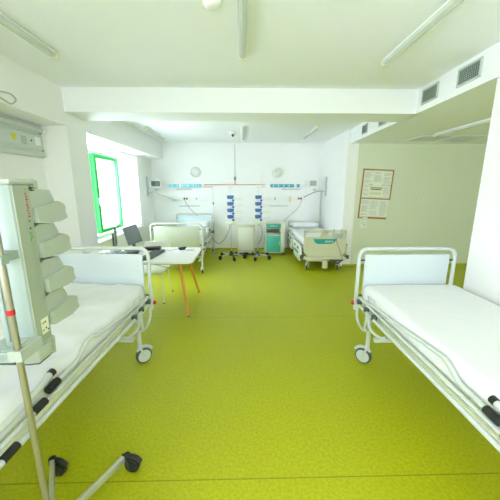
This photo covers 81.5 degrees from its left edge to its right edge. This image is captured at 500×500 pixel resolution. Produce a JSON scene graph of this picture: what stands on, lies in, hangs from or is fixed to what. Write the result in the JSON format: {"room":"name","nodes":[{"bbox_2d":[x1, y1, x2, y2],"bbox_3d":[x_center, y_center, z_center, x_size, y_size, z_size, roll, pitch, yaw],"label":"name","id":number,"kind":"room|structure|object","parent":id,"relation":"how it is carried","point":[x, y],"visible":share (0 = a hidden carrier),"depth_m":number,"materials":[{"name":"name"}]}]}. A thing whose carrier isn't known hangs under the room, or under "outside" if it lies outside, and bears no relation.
{"room":"hospital room","nodes":[
{"label":"hospital room","id":0,"kind":"room"},
{"bbox_2d":[0,114,154,255],"bbox_3d":[-2.454,-0.234,2.364,0.300,2.650,10.030,0,12,-1],"label":"wall","id":1,"kind":"structure","parent":0,"point":[12,166],"depth_m":4.87,"materials":[{"name":"white paint"}]},
{"bbox_2d":[0,115,47,158],"bbox_3d":[-2.261,-0.941,2.081,0.079,0.341,2.312,0,12,-1],"label":"bed head unit","id":2,"kind":"object","parent":1,"relation":"attached to","point":[17,137],"visible":1,"depth_m":2.88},
{"bbox_2d":[35,137,40,145],"bbox_3d":[-2.271,-1.163,3.105,0.003,0.085,0.085,0,12,-1],"label":"outlet","id":3,"kind":"object","parent":2,"relation":"attached to","point":[37,139],"depth_m":3.11,"materials":[{"name":"white plastic"}]},
{"bbox_2d":[42,126,99,253],"bbox_3d":[-2.183,-0.313,3.643,0.300,2.260,0.410,0,12,-1],"label":"trim","id":4,"kind":"structure","parent":1,"relation":"attached to","point":[67,164],"depth_m":3.40,"materials":[{"name":"white paint"}]},
{"bbox_2d":[0,53,162,158],"bbox_3d":[-2.154,-1.340,2.130,0.300,0.390,10.030,0,12,-1],"label":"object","id":5,"kind":"structure","parent":1,"relation":"attached to","point":[39,101],"depth_m":2.97,"materials":[{"name":"white paint"}]},
{"bbox_2d":[0,90,16,104],"bbox_3d":[-1.992,-1.238,2.332,0.022,0.092,0.278,1,12,5],"label":"cable loop","id":6,"kind":"object","parent":5,"relation":"attached to","point":[0,90],"visible":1,"depth_m":2.38,"materials":[{"name":"grey plastic"}]},
{"bbox_2d":[87,140,143,243],"bbox_3d":[-2.425,-1.058,5.134,0.210,1.600,2.290,0,12,-1],"label":"window","id":7,"kind":"structure","parent":1,"relation":"in","point":[102,232],"depth_m":4.79,"materials":[{"name":"glass"},{"name":"green plastic"}]},
{"bbox_2d":[116,150,141,226],"bbox_3d":[-2.390,-1.181,5.809,0.056,1.473,0.920,0,12,-1],"label":"roller blind","id":8,"kind":"object","parent":7,"relation":"attached to","point":[130,201],"visible":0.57,"depth_m":5.75,"materials":[{"name":"white fabric"}]},
{"bbox_2d":[115,148,120,220],"bbox_3d":[-2.308,-1.136,5.073,0.007,1.259,0.068,0,12,-1],"label":"blind cord","id":9,"kind":"object","parent":1,"relation":"hanging from","point":[115,148],"visible":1,"depth_m":5.08,"materials":[{"name":"grey metal"}]},
{"bbox_2d":[145,177,148,195],"bbox_3d":[-2.392,-1.474,6.738,0.028,0.450,0.060,0,12,-1],"label":"track","id":10,"kind":"object","parent":1,"relation":"attached to","point":[145,177],"visible":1,"depth_m":6.73,"materials":[{"name":"grey metal"}]},
{"bbox_3d":[-2.301,-1.428,6.947,0.175,0.067,0.144,0,12,-1],"label":"monitor arm","id":11,"kind":"object","parent":1,"relation":"attached to","visible":0},
{"bbox_2d":[149,180,161,187],"bbox_3d":[-2.241,-1.566,6.878,0.280,0.180,0.115,0,12,-1],"label":"patient monitor","id":12,"kind":"object","parent":11,"relation":"on","point":[152,183],"visible":1,"depth_m":6.83,"materials":[{"name":"white plastic"}]},
{"bbox_2d":[148,191,176,200],"bbox_3d":[-2.108,-1.297,7.025,0.659,0.241,0.098,-8,14,-31],"label":"lamp arm","id":13,"kind":"object","parent":11,"relation":"attached to","point":[153,191],"visible":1,"depth_m":7.03,"materials":[{"name":"grey metal"}]},
{"bbox_2d":[151,142,324,247],"bbox_3d":[-0.445,-1.328,7.383,4.950,2.650,0.150,0,12,-1],"label":"wall","id":14,"kind":"structure","parent":0,"point":[218,162],"depth_m":7.23,"materials":[{"name":"white paint"}]},
{"bbox_2d":[164,183,205,200],"bbox_3d":[-1.613,-1.439,7.223,1.030,0.425,0.060,0,12,-1],"label":"wall rail","id":15,"kind":"object","parent":14,"relation":"attached to","point":[166,185],"visible":0.97,"depth_m":7.19,"materials":[{"name":"white plastic"}]},
{"bbox_2d":[190,166,200,177],"bbox_3d":[-1.342,-1.913,7.108,0.268,0.268,0.096,0,12,-1],"label":"wall lamp","id":16,"kind":"object","parent":14,"relation":"attached to","point":[195,171],"visible":1,"depth_m":7.08,"materials":[{"name":"white plastic"}]},
{"bbox_2d":[204,144,264,184],"bbox_3d":[-0.343,-2.069,7.124,1.590,1.032,0.037,0,12,-1],"label":"gas pipe","id":17,"kind":"object","parent":14,"relation":"attached to","point":[234,144],"visible":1,"depth_m":7.22,"materials":[{"name":"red metal"}]},
{"bbox_2d":[206,248,290,249],"bbox_3d":[-0.298,-0.037,7.585,4.240,0.040,0.012,0,12,-1],"label":"baseboard","id":18,"kind":"structure","parent":14,"relation":"attached to","point":[206,248],"depth_m":7.57,"materials":[{"name":"plastic"}]},
{"bbox_2d":[271,167,281,177],"bbox_3d":[0.662,-1.913,7.155,0.268,0.268,0.096,0,12,-1],"label":"wall lamp","id":19,"kind":"object","parent":14,"relation":"attached to","point":[276,172],"visible":1,"depth_m":7.13,"materials":[{"name":"white plastic"}]},
{"bbox_2d":[265,183,305,200],"bbox_3d":[0.902,-1.452,7.279,1.040,0.425,0.060,0,12,-1],"label":"supplies","id":20,"kind":"object","parent":14,"relation":"attached to","point":[267,185],"visible":0.99,"depth_m":7.26,"materials":[{"name":"white plastic"}]},
{"bbox_2d":[61,87,418,121],"bbox_3d":[-0.072,-1.688,3.398,3.922,0.250,0.440,0,12,-1],"label":"ceiling beam","id":21,"kind":"structure","parent":0,"point":[85,103],"depth_m":3.19,"materials":[{"name":"white paint"}]},
{"bbox_2d":[0,249,499,499],"bbox_3d":[1.670,1.089,2.749,8.950,0.100,10.430,0,12,-1],"label":"floor","id":22,"kind":"structure","parent":0,"point":[262,392],"depth_m":2.13,"materials":[{"name":"plastic"}]},
{"bbox_2d":[0,234,141,499],"bbox_3d":[-0.888,0.514,1.113,1.000,1.719,0.840,0,12,-1],"label":"stand","id":23,"kind":"object","parent":22,"relation":"on","point":[57,465],"visible":1,"depth_m":1.20,"materials":[{"name":"silver metal"}]},
{"bbox_2d":[0,178,79,364],"bbox_3d":[-0.973,0.093,1.237,0.214,0.769,0.416,0,12,-1],"label":"rack","id":24,"kind":"object","parent":23,"relation":"attached to","point":[37,277],"visible":0.91,"depth_m":1.19,"materials":[{"name":"grey plastic"}]},
{"bbox_2d":[0,246,155,469],"bbox_3d":[-1.338,0.716,1.657,0.927,1.093,2.068,0,12,1],"label":"hospital bed","id":25,"kind":"object","parent":22,"relation":"on","point":[105,269],"visible":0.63,"depth_m":2.23,"materials":[{"name":"grey metal"}]},
{"bbox_2d":[0,283,144,442],"bbox_3d":[-1.367,0.571,1.644,0.874,0.184,1.943,0,12,1],"label":"mattress","id":26,"kind":"object","parent":25,"relation":"on","point":[100,305],"visible":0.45,"depth_m":1.73,"materials":[{"name":"white fabric"}]},
{"bbox_2d":[101,247,201,316],"bbox_3d":[-1.356,0.398,3.944,1.340,0.739,0.977,0,12,-1],"label":"table","id":27,"kind":"object","parent":22,"relation":"on","point":[173,257],"visible":0.43,"depth_m":3.63,"materials":[{"name":"white plastic"}]},
{"bbox_2d":[110,224,121,250],"bbox_3d":[-1.864,-0.165,3.990,0.150,0.340,0.300,-5,13,-23],"label":"computer monitor","id":28,"kind":"object","parent":27,"relation":"on","point":[114,235],"visible":0.56,"depth_m":3.94,"materials":[{"name":"grey plastic"}]},
{"bbox_2d":[104,251,138,253],"bbox_3d":[-1.684,0.039,3.798,0.420,0.024,0.150,-1,12,-4],"label":"keyboard","id":29,"kind":"object","parent":27,"relation":"on","point":[107,252],"visible":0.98,"depth_m":3.77,"materials":[{"name":"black plastic"}]},
{"bbox_2d":[122,224,142,250],"bbox_3d":[-1.622,-0.181,4.013,0.264,0.362,0.150,-2,12,-7],"label":"computer monitor","id":30,"kind":"object","parent":27,"relation":"on","point":[132,235],"visible":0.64,"depth_m":3.98,"materials":[{"name":"grey plastic"}]},
{"bbox_2d":[140,246,160,250],"bbox_3d":[-1.390,-0.024,4.037,0.280,0.045,0.100,0,12,-1],"label":"document tray","id":31,"kind":"object","parent":27,"relation":"on","point":[149,248],"visible":0.66,"depth_m":3.99,"materials":[{"name":"black plastic"}]},
{"bbox_2d":[143,250,164,258],"bbox_3d":[-1.248,0.054,3.730,0.155,0.024,0.460,1,12,5],"label":"keyboard","id":32,"kind":"object","parent":27,"relation":"on","point":[154,253],"visible":0.77,"depth_m":3.71,"materials":[{"name":"grey plastic"}]},
{"bbox_2d":[143,241,172,303],"bbox_3d":[-1.382,0.312,4.203,0.400,0.798,0.514,0,12,-1],"label":"dining chair","id":33,"kind":"object","parent":22,"relation":"on","point":[155,269],"visible":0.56,"depth_m":4.28,"materials":[{"name":"white plastic"}]},
{"bbox_2d":[150,213,214,272],"bbox_3d":[-1.352,-0.237,6.331,0.997,0.963,2.107,0,12,-1],"label":"hospital bed","id":34,"kind":"object","parent":22,"relation":"on","point":[181,235],"visible":0.7,"depth_m":5.29,"materials":[{"name":"grey"}]},
{"bbox_2d":[200,226,211,244],"bbox_3d":[-1.377,-0.337,6.324,0.900,0.164,1.960,0,12,-1],"label":"mattress","id":35,"kind":"object","parent":34,"relation":"on","point":[208,227],"visible":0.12,"depth_m":6.21,"materials":[{"name":"white fabric"}]},
{"bbox_2d":[185,221,209,226],"bbox_3d":[-1.258,-0.630,6.979,0.568,0.134,0.340,0,12,-1],"label":"pillow","id":36,"kind":"object","parent":35,"relation":"on","point":[204,223],"visible":0.7,"depth_m":6.83,"materials":[{"name":"white fabric"}]},
{"bbox_2d":[212,201,216,253],"bbox_3d":[-0.874,-0.716,6.990,0.140,1.619,0.140,0,12,-1],"label":"pole","id":37,"kind":"object","parent":22,"relation":"on","point":[214,251],"visible":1,"depth_m":7.07,"materials":[{"name":"silver metal"}]},
{"bbox_2d":[218,186,245,260],"bbox_3d":[-0.398,-0.600,6.458,0.634,1.619,0.653,0,12,-1],"label":"stand","id":38,"kind":"object","parent":22,"relation":"on","point":[231,253],"visible":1,"depth_m":6.56,"materials":[{"name":"silver metal"}]},
{"bbox_2d":[227,220,234,223],"bbox_3d":[-0.423,-0.615,6.401,0.180,0.085,0.090,0,12,-1],"label":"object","id":39,"kind":"object","parent":38,"relation":"attached to","point":[228,221],"visible":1,"depth_m":6.36,"materials":[{"name":"white plastic"}]},
{"bbox_2d":[227,214,240,220],"bbox_3d":[-0.335,-0.707,6.363,0.326,0.136,0.131,0,12,-1],"label":"pump","id":40,"kind":"object","parent":38,"relation":"attached to","point":[229,216],"visible":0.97,"depth_m":6.31,"materials":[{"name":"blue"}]},
{"bbox_2d":[227,202,240,207],"bbox_3d":[-0.335,-0.980,6.303,0.326,0.136,0.131,0,12,-1],"label":"pump","id":41,"kind":"object","parent":38,"relation":"attached to","point":[228,203],"visible":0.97,"depth_m":6.25,"materials":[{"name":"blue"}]},
{"bbox_2d":[227,208,241,214],"bbox_3d":[-0.335,-0.844,6.333,0.326,0.136,0.131,0,12,-1],"label":"pump","id":42,"kind":"object","parent":38,"relation":"attached to","point":[229,210],"visible":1,"depth_m":6.28,"materials":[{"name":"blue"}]},
{"bbox_2d":[227,195,241,201],"bbox_3d":[-0.335,-1.117,6.274,0.326,0.136,0.131,0,12,-1],"label":"pump","id":43,"kind":"object","parent":38,"relation":"attached to","point":[229,197],"visible":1,"depth_m":6.22,"materials":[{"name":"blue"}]},
{"bbox_2d":[237,223,254,253],"bbox_3d":[-0.093,-0.260,7.000,0.440,0.724,0.410,0,12,-1],"label":"trolley","id":44,"kind":"object","parent":22,"relation":"on","point":[245,231],"visible":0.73,"depth_m":6.85,"materials":[{"name":"beige plastic"}]},
{"bbox_2d":[237,223,254,225],"bbox_3d":[-0.099,-0.609,6.949,0.430,0.020,0.360,0,12,-1],"label":"countertop","id":45,"kind":"structure","parent":44,"relation":"on","point":[238,224],"depth_m":6.88,"materials":[{"name":"white"}]},
{"bbox_2d":[243,186,270,260],"bbox_3d":[0.154,-0.603,6.470,0.634,1.619,0.653,0,12,-1],"label":"stand","id":46,"kind":"object","parent":22,"relation":"on","point":[257,253],"visible":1,"depth_m":6.58,"materials":[{"name":"silver metal"}]},
{"bbox_2d":[254,220,261,223],"bbox_3d":[0.182,-0.618,6.414,0.180,0.085,0.090,0,12,-1],"label":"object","id":47,"kind":"object","parent":46,"relation":"attached to","point":[255,221],"visible":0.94,"depth_m":6.37,"materials":[{"name":"white plastic"}]},
{"bbox_2d":[255,214,261,220],"bbox_3d":[0.270,-0.710,6.377,0.326,0.136,0.131,0,12,-1],"label":"pump","id":48,"kind":"object","parent":46,"relation":"attached to","point":[257,216],"visible":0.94,"depth_m":6.32,"materials":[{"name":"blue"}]},
{"bbox_2d":[255,202,268,207],"bbox_3d":[0.270,-0.983,6.317,0.326,0.136,0.131,0,12,-1],"label":"pump","id":49,"kind":"object","parent":46,"relation":"attached to","point":[256,203],"visible":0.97,"depth_m":6.26,"materials":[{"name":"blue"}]},
{"bbox_2d":[255,208,269,214],"bbox_3d":[0.270,-0.847,6.347,0.326,0.136,0.131,0,12,-1],"label":"pump","id":50,"kind":"object","parent":46,"relation":"attached to","point":[257,210],"visible":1,"depth_m":6.29,"materials":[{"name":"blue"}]},
{"bbox_2d":[255,195,269,201],"bbox_3d":[0.270,-1.120,6.287,0.326,0.136,0.131,0,12,-1],"label":"pump","id":51,"kind":"object","parent":46,"relation":"attached to","point":[257,197],"visible":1,"depth_m":6.23,"materials":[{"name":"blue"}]},
{"bbox_2d":[264,221,284,254],"bbox_3d":[0.598,-0.299,7.044,0.485,0.781,0.450,0,12,-1],"label":"base cabinet","id":52,"kind":"object","parent":22,"relation":"on","point":[274,231],"visible":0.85,"depth_m":6.88,"materials":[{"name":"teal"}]},
{"bbox_2d":[266,231,276,234],"bbox_3d":[0.518,-0.415,7.016,0.240,0.038,0.280,0,12,-1],"label":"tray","id":53,"kind":"object","parent":52,"relation":"on","point":[267,232],"depth_m":6.94,"materials":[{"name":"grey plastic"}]},
{"bbox_2d":[287,221,348,269],"bbox_3d":[1.409,-0.201,6.550,0.950,0.799,2.127,0,12,-1],"label":"hospital bed","id":54,"kind":"object","parent":22,"relation":"on","point":[324,248],"visible":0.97,"depth_m":5.56,"materials":[{"name":"beige plastic"}]},
{"bbox_2d":[288,226,331,245],"bbox_3d":[1.394,-0.344,6.530,0.812,0.145,1.933,0,12,-1],"label":"mattress","id":55,"kind":"object","parent":54,"relation":"on","point":[298,233],"visible":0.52,"depth_m":6.29,"materials":[{"name":"white fabric"}]},
{"bbox_2d":[290,221,318,227],"bbox_3d":[1.342,-0.640,7.201,0.677,0.143,0.380,0,12,-1],"label":"pillow","id":56,"kind":"object","parent":55,"relation":"on","point":[295,224],"visible":1,"depth_m":7.04,"materials":[{"name":"white fabric"}]},
{"bbox_2d":[331,229,343,256],"bbox_3d":[1.657,-0.113,5.526,0.238,0.568,0.077,0,12,-1],"label":"control panel","id":57,"kind":"object","parent":54,"relation":"hanging from","point":[334,235],"visible":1,"depth_m":5.47,"materials":[{"name":"grey plastic"}]},
{"bbox_2d":[351,247,499,452],"bbox_3d":[1.392,0.718,1.651,0.912,1.090,2.067,0,12,-1],"label":"hospital bed","id":58,"kind":"object","parent":22,"relation":"on","point":[379,269],"visible":0.62,"depth_m":2.50,"materials":[{"name":"grey metal"}]},
{"bbox_2d":[363,285,499,427],"bbox_3d":[1.426,0.580,1.639,0.834,0.169,1.942,0,12,-1],"label":"mattress","id":59,"kind":"object","parent":58,"relation":"on","point":[464,326],"visible":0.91,"depth_m":1.81,"materials":[{"name":"white fabric"}]},
{"bbox_2d":[0,0,499,142],"bbox_3d":[-0.330,-1.588,2.119,4.950,0.100,10.430,0,12,-1],"label":"ceiling","id":60,"kind":"structure","parent":0,"point":[308,44],"depth_m":2.19,"materials":[{"name":"white paint"}]},
{"bbox_2d":[0,12,57,58],"bbox_3d":[-1.545,-1.416,1.703,0.056,0.054,1.252,0,12,-1],"label":"ceiling light","id":61,"kind":"object","parent":60,"relation":"attached to","point":[5,21],"visible":1,"depth_m":1.99,"materials":[{"name":"white plastic"}]},
{"bbox_2d":[144,126,164,139],"bbox_3d":[-1.869,-2.299,5.751,0.056,0.054,1.252,0,12,-1],"label":"ceiling light","id":62,"kind":"object","parent":60,"relation":"attached to","point":[145,127],"visible":1,"depth_m":5.57,"materials":[{"name":"grey plastic"}]},
{"bbox_2d":[203,0,221,10],"bbox_3d":[-0.219,-1.423,1.681,0.110,0.036,0.110,0,12,-1],"label":"smoke detector","id":63,"kind":"object","parent":60,"relation":"attached to","point":[211,5],"visible":1,"depth_m":1.66,"materials":[{"name":"white plastic"}]},
{"bbox_2d":[228,131,237,136],"bbox_3d":[-0.337,-2.268,5.702,0.200,0.098,0.200,0,12,-1],"label":"security camera","id":64,"kind":"object","parent":60,"relation":"attached to","point":[232,133],"visible":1,"depth_m":5.64,"materials":[{"name":"white plastic"}]},
{"bbox_2d":[237,0,246,60],"bbox_3d":[-0.045,-1.423,1.736,0.056,0.054,1.252,0,12,-1],"label":"ceiling light","id":65,"kind":"object","parent":60,"relation":"attached to","point":[242,4],"visible":1,"depth_m":1.87,"materials":[{"name":"grey plastic"}]},
{"bbox_2d":[241,126,244,139],"bbox_3d":[-0.139,-2.301,5.761,0.056,0.054,1.252,0,12,-1],"label":"ceiling light","id":66,"kind":"object","parent":60,"relation":"attached to","point":[242,127],"visible":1,"depth_m":5.39,"materials":[{"name":"grey plastic"}]},
{"bbox_2d":[302,125,319,139],"bbox_3d":[1.173,-2.282,5.672,0.056,0.054,1.252,0,12,-1],"label":"ceiling light","id":67,"kind":"object","parent":60,"relation":"attached to","point":[315,128],"visible":1,"depth_m":5.52,"materials":[{"name":"grey plastic"}]},
{"bbox_2d":[303,127,316,138],"bbox_3d":[1.173,-2.273,5.674,0.056,0.032,1.190,0,12,-1],"label":"diffuser","id":68,"kind":"object","parent":67,"relation":"attached to","point":[314,129],"depth_m":5.60,"materials":[{"name":"grey"}]},
{"bbox_2d":[381,0,463,66],"bbox_3d":[1.152,-1.448,1.851,0.056,0.054,1.252,0,12,-1],"label":"ceiling light","id":69,"kind":"object","parent":60,"relation":"attached to","point":[448,6],"visible":1,"depth_m":1.91,"materials":[{"name":"grey plastic"}]},
{"bbox_2d":[320,129,358,265],"bbox_3d":[1.945,-1.145,6.542,0.210,2.650,1.680,0,12,-1],"label":"wall","id":70,"kind":"structure","parent":0,"point":[340,164],"depth_m":5.95,"materials":[{"name":"white paint"}]},
{"bbox_2d":[319,191,321,226],"bbox_3d":[1.780,-0.988,7.346,0.035,1.000,0.030,0,12,-1],"label":"duct","id":71,"kind":"object","parent":70,"relation":"attached to","point":[320,191],"visible":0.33,"depth_m":7.32,"materials":[{"name":"grey"}]},
{"bbox_2d":[325,177,326,195],"bbox_3d":[1.815,-1.516,6.929,0.028,0.450,0.060,0,12,-1],"label":"track","id":72,"kind":"object","parent":70,"relation":"attached to","point":[326,177],"visible":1,"depth_m":6.92,"materials":[{"name":"grey"}]},
{"bbox_2d":[361,123,367,134],"bbox_3d":[1.880,-1.983,4.751,0.013,0.150,0.240,0,12,1],"label":"air vent","id":73,"kind":"object","parent":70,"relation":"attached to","point":[365,126],"visible":1,"depth_m":4.75,"materials":[{"name":"grey"}]},
{"bbox_2d":[350,42,499,143],"bbox_3d":[4.011,-1.275,1.504,4.300,0.250,8.500,0,12,-1],"label":"ceiling soffit","id":74,"kind":"structure","parent":70,"relation":"attached to","point":[472,102],"depth_m":3.21,"materials":[{"name":"white paint"}]},
{"bbox_2d":[456,56,483,87],"bbox_3d":[1.843,-1.489,2.442,0.013,0.150,0.280,0,12,1],"label":"air vent","id":75,"kind":"object","parent":74,"relation":"attached to","point":[471,71],"visible":1,"depth_m":2.43,"materials":[{"name":"grey metal"}]},
{"bbox_2d":[421,81,439,104],"bbox_3d":[1.852,-1.609,2.989,0.013,0.150,0.280,0,12,1],"label":"air vent","id":76,"kind":"object","parent":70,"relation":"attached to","point":[430,93],"visible":1,"depth_m":2.98,"materials":[{"name":"grey metal"}]},
{"bbox_2d":[434,118,490,136],"bbox_3d":[2.858,-1.626,3.838,0.056,0.054,1.252,0,12,-1],"label":"ceiling light","id":77,"kind":"object","parent":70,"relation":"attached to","point":[485,121],"visible":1,"depth_m":3.84,"materials":[{"name":"grey plastic"}]},
{"bbox_2d":[438,135,487,140],"bbox_3d":[3.584,-1.873,4.875,0.520,0.015,0.520,0,12,-1],"label":"air vent","id":78,"kind":"object","parent":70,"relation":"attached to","point":[460,137],"visible":0.89,"depth_m":4.82,"materials":[{"name":"white plastic"}]},
{"bbox_2d":[350,144,486,263],"bbox_3d":[3.982,-0.870,5.867,4.170,2.400,0.148,0,12,-1],"label":"wall","id":79,"kind":"structure","parent":0,"point":[447,177],"depth_m":5.75,"materials":[{"name":"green paint"}]},
{"bbox_2d":[359,220,366,227],"bbox_3d":[2.269,-0.523,5.824,0.140,0.150,0.002,0,12,-1],"label":"note","id":80,"kind":"object","parent":79,"relation":"attached to","point":[362,224],"visible":1,"depth_m":5.83,"materials":[{"name":"white paper"}]},
{"bbox_2d":[358,168,393,218],"bbox_3d":[2.469,-1.091,5.685,0.641,0.983,0.041,0,12,-1],"label":"notice board","id":81,"kind":"object","parent":79,"relation":"attached to","point":[367,169],"visible":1,"depth_m":5.70,"materials":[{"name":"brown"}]},
{"bbox_2d":[360,199,369,215],"bbox_3d":[2.272,-0.839,5.744,0.182,0.341,0.002,0,12,-1],"label":"notice sheet","id":82,"kind":"object","parent":81,"relation":"attached to","point":[364,209],"visible":1,"depth_m":5.74,"materials":[{"name":"white paper"}]},
{"bbox_2d":[362,184,369,196],"bbox_3d":[2.262,-1.164,5.672,0.132,0.246,0.002,0,12,-1],"label":"notice sheet","id":83,"kind":"object","parent":81,"relation":"attached to","point":[365,186],"visible":1,"depth_m":5.67,"materials":[{"name":"white paper"}]},
{"bbox_2d":[364,171,373,183],"bbox_3d":[2.303,-1.407,5.620,0.180,0.240,0.002,1,12,-2],"label":"notice sheet","id":84,"kind":"object","parent":81,"relation":"attached to","point":[368,177],"visible":1,"depth_m":5.62,"materials":[{"name":"white paper"}]},
{"bbox_2d":[368,199,378,216],"bbox_3d":[2.452,-0.832,5.749,0.194,0.342,0.002,0,12,-1],"label":"notice sheet","id":85,"kind":"object","parent":81,"relation":"attached to","point":[373,208],"visible":1,"depth_m":5.75,"materials":[{"name":"white paper"}]},
{"bbox_2d":[368,186,382,196],"bbox_3d":[2.456,-1.141,5.679,0.297,0.210,0.002,0,12,-1],"label":"notice sheet","id":86,"kind":"object","parent":81,"relation":"attached to","point":[373,191],"visible":1,"depth_m":5.68,"materials":[{"name":"beige paper"}]},
{"bbox_2d":[373,171,383,186],"bbox_3d":[2.490,-1.385,5.629,0.200,0.299,0.002,0,12,-1],"label":"notice sheet","id":87,"kind":"object","parent":81,"relation":"attached to","point":[378,175],"visible":1,"depth_m":5.63,"materials":[{"name":"white paper"}]},
{"bbox_2d":[377,200,388,216],"bbox_3d":[2.640,-0.825,5.755,0.202,0.344,0.002,0,12,-1],"label":"notice sheet","id":88,"kind":"object","parent":81,"relation":"attached to","point":[383,204],"visible":1,"depth_m":5.75,"materials":[{"name":"white paper"}]},
{"bbox_2d":[382,186,389,197],"bbox_3d":[2.666,-1.139,5.687,0.150,0.220,0.002,1,12,-1],"label":"notice sheet","id":89,"kind":"object","parent":81,"relation":"attached to","point":[386,189],"visible":1,"depth_m":5.69,"materials":[{"name":"white paper"}]},
{"bbox_2d":[383,172,392,184],"bbox_3d":[2.672,-1.393,5.632,0.178,0.246,0.002,0,12,-1],"label":"notice sheet","id":90,"kind":"object","parent":81,"relation":"attached to","point":[387,178],"visible":1,"depth_m":5.63,"materials":[{"name":"white paper"}]},
{"bbox_2d":[342,263,466,265],"bbox_3d":[3.909,0.300,6.039,4.020,0.040,0.012,0,12,-1],"label":"baseboard","id":91,"kind":"structure","parent":79,"relation":"attached to","point":[449,263],"depth_m":6.00,"materials":[{"name":"plastic"}]},
{"bbox_2d":[405,135,454,140],"bbox_3d":[3.004,-1.870,4.863,0.520,0.015,0.520,0,12,-1],"label":"air vent","id":92,"kind":"object","parent":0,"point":[423,137],"visible":0.96,"depth_m":4.82,"materials":[{"name":"white plastic"}]},
{"bbox_2d":[463,77,499,305],"bbox_3d":[1.988,0.406,0.017,0.128,2.400,4.970,0,12,-1],"label":"wall","id":93,"kind":"structure","parent":0,"point":[482,275],"depth_m":2.27,"materials":[{"name":"white paint"}]},
{"bbox_3d":[1.672,-1.454,7.028,0.286,0.064,0.115,0,12,-1],"label":"monitor arm","id":94,"kind":"object","parent":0,"visible":0},
{"bbox_2d":[308,180,319,186],"bbox_3d":[1.539,-1.594,6.959,0.280,0.180,0.115,1,12,7],"label":"patient monitor","id":95,"kind":"object","parent":94,"relation":"on","point":[311,183],"visible":1,"depth_m":6.91,"materials":[{"name":"white plastic"}]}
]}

